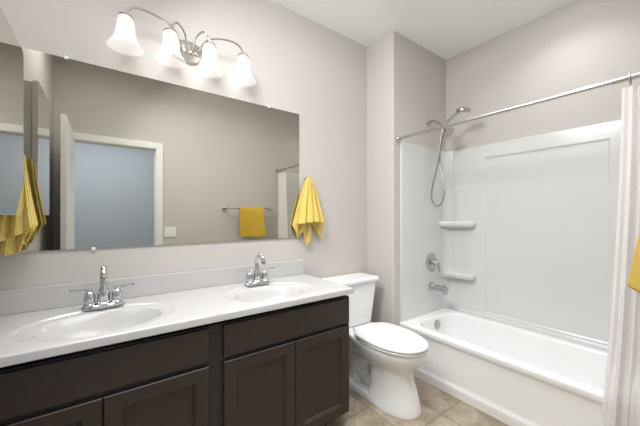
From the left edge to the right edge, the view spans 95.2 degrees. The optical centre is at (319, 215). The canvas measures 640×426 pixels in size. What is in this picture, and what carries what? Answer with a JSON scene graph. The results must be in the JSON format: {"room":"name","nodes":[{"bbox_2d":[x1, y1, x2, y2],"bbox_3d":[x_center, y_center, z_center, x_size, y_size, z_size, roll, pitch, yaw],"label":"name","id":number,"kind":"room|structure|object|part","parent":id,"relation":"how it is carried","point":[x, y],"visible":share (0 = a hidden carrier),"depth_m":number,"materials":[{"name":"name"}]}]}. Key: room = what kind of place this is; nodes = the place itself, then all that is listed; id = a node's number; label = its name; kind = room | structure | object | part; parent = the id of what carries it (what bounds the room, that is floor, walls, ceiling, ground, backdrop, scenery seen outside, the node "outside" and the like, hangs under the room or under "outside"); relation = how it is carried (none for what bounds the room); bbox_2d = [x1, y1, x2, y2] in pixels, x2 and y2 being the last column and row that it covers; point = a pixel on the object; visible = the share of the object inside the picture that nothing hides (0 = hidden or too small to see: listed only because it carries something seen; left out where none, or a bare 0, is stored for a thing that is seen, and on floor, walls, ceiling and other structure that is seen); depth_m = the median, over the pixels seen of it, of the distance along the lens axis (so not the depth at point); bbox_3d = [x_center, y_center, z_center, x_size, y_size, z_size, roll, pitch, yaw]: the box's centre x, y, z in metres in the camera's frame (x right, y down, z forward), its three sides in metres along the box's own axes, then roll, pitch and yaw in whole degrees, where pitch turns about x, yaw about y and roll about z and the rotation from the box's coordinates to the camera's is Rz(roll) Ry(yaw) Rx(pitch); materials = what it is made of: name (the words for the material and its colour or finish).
{"room":"bathroom","nodes":[
{"label":"bathroom","id":0,"kind":"room"},
{"bbox_2d":[0,0,366,290],"bbox_3d":[-0.582,-0.124,1.939,2.386,2.756,0.120,0,0,-36],"label":"wall","id":1,"kind":"structure","parent":0,"point":[297,64],"depth_m":1.91,"materials":[{"name":"grey paint"}]},
{"bbox_2d":[0,259,303,315],"bbox_3d":[-0.764,0.378,1.716,1.583,0.106,0.022,0,0,-36],"label":"backsplash","id":2,"kind":"structure","parent":1,"relation":"attached to","point":[15,301],"depth_m":1.56,"materials":[{"name":"stone"}]},
{"bbox_2d":[20,47,298,251],"bbox_3d":[-0.782,-0.296,1.711,1.547,0.937,0.012,0,0,-36],"label":"wall mirror","id":3,"kind":"object","parent":1,"relation":"attached to","point":[115,158],"visible":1,"depth_m":1.58,"materials":[{"name":"silver glass"}]},
{"bbox_2d":[116,7,248,71],"bbox_3d":[-0.729,-0.945,1.638,0.758,0.227,0.193,0,0,-36],"label":"vanity light","id":4,"kind":"object","parent":1,"relation":"attached to","point":[188,52],"visible":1,"depth_m":1.67,"materials":[{"name":"silver metal"}]},
{"bbox_3d":[-0.961,-0.930,1.444,0.048,0.081,0.048,0,0,-36],"label":"bulb","id":5,"kind":"part","parent":4,"relation":"part of","materials":[{"name":"white glass"}]},
{"bbox_3d":[-0.862,-1.000,1.552,0.053,0.114,0.300,0,0,34],"label":"arm","id":6,"kind":"part","parent":4,"relation":"part of","materials":[{"name":"silver metal"}]},
{"bbox_3d":[-0.798,-0.930,1.563,0.048,0.081,0.048,0,0,-36],"label":"bulb","id":7,"kind":"part","parent":4,"relation":"part of","materials":[{"name":"white glass"}]},
{"bbox_3d":[-0.777,-1.001,1.629,0.039,0.116,0.147,0,0,6],"label":"arm","id":8,"kind":"part","parent":4,"relation":"part of","materials":[{"name":"silver metal"}]},
{"bbox_3d":[-0.699,-1.001,1.688,0.136,0.116,0.035,0,0,18],"label":"arm","id":9,"kind":"part","parent":4,"relation":"part of","materials":[{"name":"silver metal"}]},
{"bbox_3d":[-0.636,-0.930,1.681,0.048,0.081,0.048,0,0,-36],"label":"bulb","id":10,"kind":"part","parent":4,"relation":"part of","materials":[{"name":"white glass"}]},
{"bbox_3d":[-0.600,-1.000,1.744,0.285,0.114,0.052,0,0,-15],"label":"arm","id":11,"kind":"part","parent":4,"relation":"part of","materials":[{"name":"silver metal"}]},
{"bbox_3d":[-0.473,-0.930,1.800,0.048,0.081,0.048,0,0,-36],"label":"bulb","id":12,"kind":"part","parent":4,"relation":"part of","materials":[{"name":"white glass"}]},
{"bbox_3d":[-0.092,-0.278,2.190,0.038,0.042,0.053,0,0,-36],"label":"towel hook","id":13,"kind":"object","parent":1,"relation":"attached to","visible":0},
{"bbox_2d":[292,177,324,246],"bbox_3d":[-0.065,-0.031,2.168,0.283,0.523,0.096,0,0,-36],"label":"hand towel","id":14,"kind":"object","parent":13,"relation":"hanging from","point":[308,212],"visible":1,"depth_m":2.15,"materials":[{"name":"yellow fabric"}]},
{"bbox_2d":[367,31,445,325],"bbox_3d":[0.828,-0.124,2.787,0.891,2.756,0.412,0,0,-36],"label":"wall","id":15,"kind":"structure","parent":0,"point":[406,81],"depth_m":2.47,"materials":[{"name":"grey paint"}]},
{"bbox_2d":[426,107,470,206],"bbox_3d":[1.087,-0.482,2.487,0.110,0.811,0.376,0,0,-36],"label":"shower head","id":16,"kind":"object","parent":15,"relation":"attached to","point":[446,132],"visible":0.92,"depth_m":2.51},
{"bbox_3d":[1.019,-0.812,2.571,0.021,0.087,0.153,0,0,-36],"label":"arm","id":17,"kind":"part","parent":16,"relation":"part of","materials":[{"name":"silver metal"}]},
{"bbox_2d":[396,72,639,141],"bbox_3d":[1.092,-0.632,1.773,0.048,0.048,1.537,0,0,-36],"label":"curtain rod","id":18,"kind":"object","parent":15,"relation":"attached to","point":[636,75],"visible":1,"depth_m":1.61,"materials":[{"name":"grey metal"}]},
{"bbox_2d":[600,85,639,425],"bbox_3d":[1.437,0.307,1.292,0.070,1.794,0.315,0,0,-36],"label":"shower curtain","id":19,"kind":"object","parent":18,"relation":"hanging from","point":[621,393],"visible":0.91,"depth_m":1.34,"materials":[{"name":"white fabric"}]},
{"bbox_2d":[323,376,508,425],"bbox_3d":[0.426,1.314,0.434,4.600,0.120,4.000,0,0,-36],"label":"floor","id":20,"kind":"structure","parent":0,"point":[439,408],"depth_m":1.84,"materials":[{"name":"beige tile"}]},
{"bbox_2d":[0,323,215,425],"bbox_3d":[-0.929,0.870,1.270,0.790,0.768,0.521,0,0,-36],"label":"vanity cabinet","id":21,"kind":"object","parent":20,"relation":"on","point":[169,378],"visible":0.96,"depth_m":1.09,"materials":[{"name":"brown wood"}]},
{"bbox_3d":[-0.940,0.915,0.951,0.371,0.517,0.018,0,0,-36],"label":"door","id":22,"kind":"part","parent":21,"relation":"part of","materials":[{"name":"brown wood"}]},
{"bbox_3d":[-0.638,0.915,1.171,0.371,0.517,0.018,0,0,-36],"label":"door","id":23,"kind":"part","parent":21,"relation":"part of","materials":[{"name":"brown wood"}]},
{"bbox_2d":[0,259,353,367],"bbox_3d":[-0.604,0.447,1.507,1.597,0.244,0.549,0,0,-36],"label":"countertop","id":24,"kind":"structure","parent":21,"relation":"on","point":[36,323],"depth_m":1.37,"materials":[{"name":"stone"}]},
{"bbox_2d":[69,265,134,310],"bbox_3d":[-1.002,0.329,1.352,0.249,0.203,0.134,0,0,-36],"label":"sink faucet","id":25,"kind":"object","parent":24,"relation":"on","point":[103,293],"visible":1,"depth_m":1.36,"materials":[{"name":"silver metal"}]},
{"bbox_3d":[-1.089,0.341,1.332,0.085,0.019,0.012,0,0,-41],"label":"lever","id":26,"kind":"part","parent":25,"relation":"part of","materials":[{"name":"silver metal"}]},
{"bbox_3d":[-1.067,0.378,1.353,0.051,0.076,0.051,0,0,-36],"label":"handle","id":27,"kind":"part","parent":25,"relation":"part of","materials":[{"name":"silver metal"}]},
{"bbox_3d":[-1.025,0.422,1.384,0.168,0.017,0.054,0,0,-36],"label":"plate","id":28,"kind":"part","parent":25,"relation":"part of","materials":[{"name":"silver metal"}]},
{"bbox_3d":[-1.002,0.322,1.352,0.056,0.188,0.134,0,0,-36],"label":"spout","id":29,"kind":"part","parent":25,"relation":"part of","materials":[{"name":"silver metal"}]},
{"bbox_3d":[-0.983,0.378,1.414,0.051,0.076,0.051,0,0,-36],"label":"handle","id":30,"kind":"part","parent":25,"relation":"part of","materials":[{"name":"silver metal"}]},
{"bbox_3d":[-0.957,0.341,1.429,0.085,0.019,0.012,0,0,-31],"label":"lever","id":31,"kind":"part","parent":25,"relation":"part of","materials":[{"name":"silver metal"}]},
{"bbox_2d":[238,253,275,286],"bbox_3d":[-0.373,0.329,1.810,0.249,0.203,0.134,0,0,-36],"label":"sink faucet","id":32,"kind":"object","parent":24,"relation":"on","point":[258,278],"visible":1,"depth_m":1.82,"materials":[{"name":"silver metal"}]},
{"bbox_3d":[-0.439,0.378,1.812,0.051,0.076,0.051,0,0,-36],"label":"handle","id":33,"kind":"part","parent":32,"relation":"part of","materials":[{"name":"silver metal"}]},
{"bbox_3d":[-0.397,0.422,1.842,0.168,0.017,0.054,0,0,-36],"label":"plate","id":34,"kind":"part","parent":32,"relation":"part of","materials":[{"name":"silver metal"}]},
{"bbox_3d":[-0.373,0.322,1.810,0.056,0.188,0.134,0,0,-36],"label":"spout","id":35,"kind":"part","parent":32,"relation":"part of","materials":[{"name":"silver metal"}]},
{"bbox_3d":[-0.354,0.378,1.873,0.051,0.076,0.051,0,0,-36],"label":"handle","id":36,"kind":"part","parent":32,"relation":"part of","materials":[{"name":"silver metal"}]},
{"bbox_2d":[214,295,348,425],"bbox_3d":[-0.289,0.870,1.737,0.796,0.768,0.521,0,0,-36],"label":"vanity cabinet","id":37,"kind":"object","parent":20,"relation":"on","point":[289,366],"visible":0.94,"depth_m":1.50,"materials":[{"name":"brown wood"}]},
{"bbox_3d":[-0.285,0.915,1.429,0.374,0.517,0.018,0,0,-36],"label":"door","id":38,"kind":"part","parent":37,"relation":"part of","materials":[{"name":"brown wood"}]},
{"bbox_3d":[-0.132,0.565,1.540,0.752,0.145,0.018,0,0,-36],"label":"drawer","id":39,"kind":"part","parent":37,"relation":"part of","materials":[{"name":"brown wood"}]},
{"bbox_3d":[0.020,0.915,1.651,0.374,0.517,0.018,0,0,-36],"label":"door","id":40,"kind":"part","parent":37,"relation":"part of","materials":[{"name":"brown wood"}]},
{"bbox_2d":[321,272,428,419],"bbox_3d":[0.400,0.868,2.086,0.450,0.772,0.783,0,0,-36],"label":"toilet","id":41,"kind":"object","parent":20,"relation":"on","point":[384,357],"visible":0.92,"depth_m":1.93,"materials":[{"name":"white ceramic"}]},
{"bbox_3d":[0.239,0.504,2.306,0.450,0.044,0.237,0,0,-36],"label":"tank lid","id":42,"kind":"part","parent":41,"relation":"part of","materials":[{"name":"white ceramic"}]},
{"bbox_3d":[0.236,0.687,2.311,0.412,0.322,0.212,0,0,-36],"label":"tank","id":43,"kind":"part","parent":41,"relation":"part of","materials":[{"name":"white ceramic"}]},
{"bbox_3d":[0.485,0.838,1.969,0.372,0.015,0.486,0,0,-36],"label":"seat","id":44,"kind":"part","parent":41,"relation":"part of","materials":[{"name":"white plastic"}]},
{"bbox_3d":[0.484,0.814,1.971,0.376,0.028,0.499,0,0,-36],"label":"lid","id":45,"kind":"part","parent":41,"relation":"part of","materials":[{"name":"white plastic"}]},
{"bbox_2d":[399,308,607,425],"bbox_3d":[1.384,1.063,1.986,0.692,0.381,1.534,0,0,-36],"label":"bathtub","id":46,"kind":"object","parent":20,"relation":"on","point":[516,376],"visible":0.83,"depth_m":1.93,"materials":[{"name":"white ceramic"}]},
{"bbox_3d":[1.020,0.942,2.531,0.082,0.083,0.026,0,0,-36],"label":"overflow plate","id":47,"kind":"part","parent":46,"relation":"part of","materials":[{"name":"silver metal"}]},
{"bbox_2d":[270,0,574,59],"bbox_3d":[0.426,-1.562,0.434,4.600,0.120,4.000,0,0,-36],"label":"ceiling","id":48,"kind":"structure","parent":0,"point":[447,29],"depth_m":2.20,"materials":[{"name":"white paint"}]},
{"bbox_2d":[446,0,639,150],"bbox_3d":[1.749,-0.124,2.178,0.120,2.756,1.658,0,0,-36],"label":"wall","id":49,"kind":"structure","parent":0,"point":[577,44],"depth_m":2.16,"materials":[{"name":"grey paint"}]},
{"bbox_2d":[400,119,620,350],"bbox_3d":[1.389,0.129,1.990,0.680,1.486,1.536,0,0,-36],"label":"shower surround","id":50,"kind":"object","parent":49,"relation":"attached to","point":[522,234],"visible":0.98,"depth_m":2.30,"materials":[{"name":"white plastic"}]},
{"bbox_3d":[0.964,0.129,2.574,0.680,1.486,0.090,0,0,-36],"label":"faucet panel","id":51,"kind":"part","parent":50,"relation":"part of","materials":[{"name":"white plastic"}]},
{"bbox_2d":[426,253,440,272],"bbox_3d":[1.032,0.419,2.613,0.166,0.168,0.076,0,0,-36],"label":"shower valve","id":52,"kind":"object","parent":50,"relation":"attached to","point":[432,262],"visible":1,"depth_m":2.61,"materials":[{"name":"silver metal"}]},
{"bbox_2d":[429,282,448,294],"bbox_3d":[1.048,0.634,2.574,0.072,0.088,0.158,0,0,-36],"label":"tub spout","id":53,"kind":"object","parent":50,"relation":"attached to","point":[432,286],"visible":1,"depth_m":2.55,"materials":[{"name":"silver metal"}]},
{"bbox_2d":[439,271,475,280],"bbox_3d":[1.239,0.541,2.641,0.130,0.058,0.285,0,0,-36],"label":"corner shelf","id":54,"kind":"object","parent":50,"relation":"attached to","point":[455,275],"depth_m":2.64,"materials":[{"name":"white plastic"}]},
{"bbox_2d":[439,221,475,227],"bbox_3d":[1.239,0.078,2.641,0.130,0.058,0.285,0,0,-36],"label":"corner shelf","id":55,"kind":"object","parent":50,"relation":"attached to","point":[442,224],"depth_m":2.63,"materials":[{"name":"white plastic"}]},
{"bbox_3d":[0.926,-0.124,0.626,3.037,2.756,0.120,0,0,-36],"label":"wall door","id":56,"kind":"structure","parent":0,"visible":0},
{"bbox_3d":[1.157,-0.098,0.934,0.658,0.048,0.105,0,0,-36],"label":"towel bar","id":57,"kind":"object","parent":56,"relation":"attached to","visible":0},
{"bbox_2d":[628,233,639,293],"bbox_3d":[1.129,0.077,1.010,0.324,0.381,0.127,0,0,-36],"label":"towel","id":58,"kind":"object","parent":57,"relation":"hanging from","point":[634,277],"visible":1,"depth_m":1.05,"materials":[{"name":"yellow fabric"}]},
{"bbox_3d":[-0.888,-0.124,0.435,0.120,2.756,1.950,0,0,-36],"label":"wall","id":59,"kind":"structure","parent":0,"visible":0},
{"bbox_2d":[0,7,23,214],"bbox_3d":[-1.162,-0.341,1.018,0.122,0.674,0.371,0,0,-36],"label":"medicine cabinet","id":60,"kind":"object","parent":59,"relation":"attached to","point":[11,52],"visible":1,"depth_m":1.04,"materials":[{"name":"silver mirror"}]},
{"bbox_3d":[-1.263,-0.263,1.192,0.038,0.042,0.053,0,0,-36],"label":"towel hook","id":61,"kind":"object","parent":60,"relation":"attached to","visible":0},
{"bbox_2d":[0,155,37,255],"bbox_3d":[-1.287,-0.053,1.231,0.150,0.440,0.076,0,0,-36],"label":"hand towel","id":62,"kind":"object","parent":61,"relation":"hanging from","point":[16,231],"visible":0.44,"depth_m":1.23,"materials":[{"name":"yellow fabric"}]}
]}

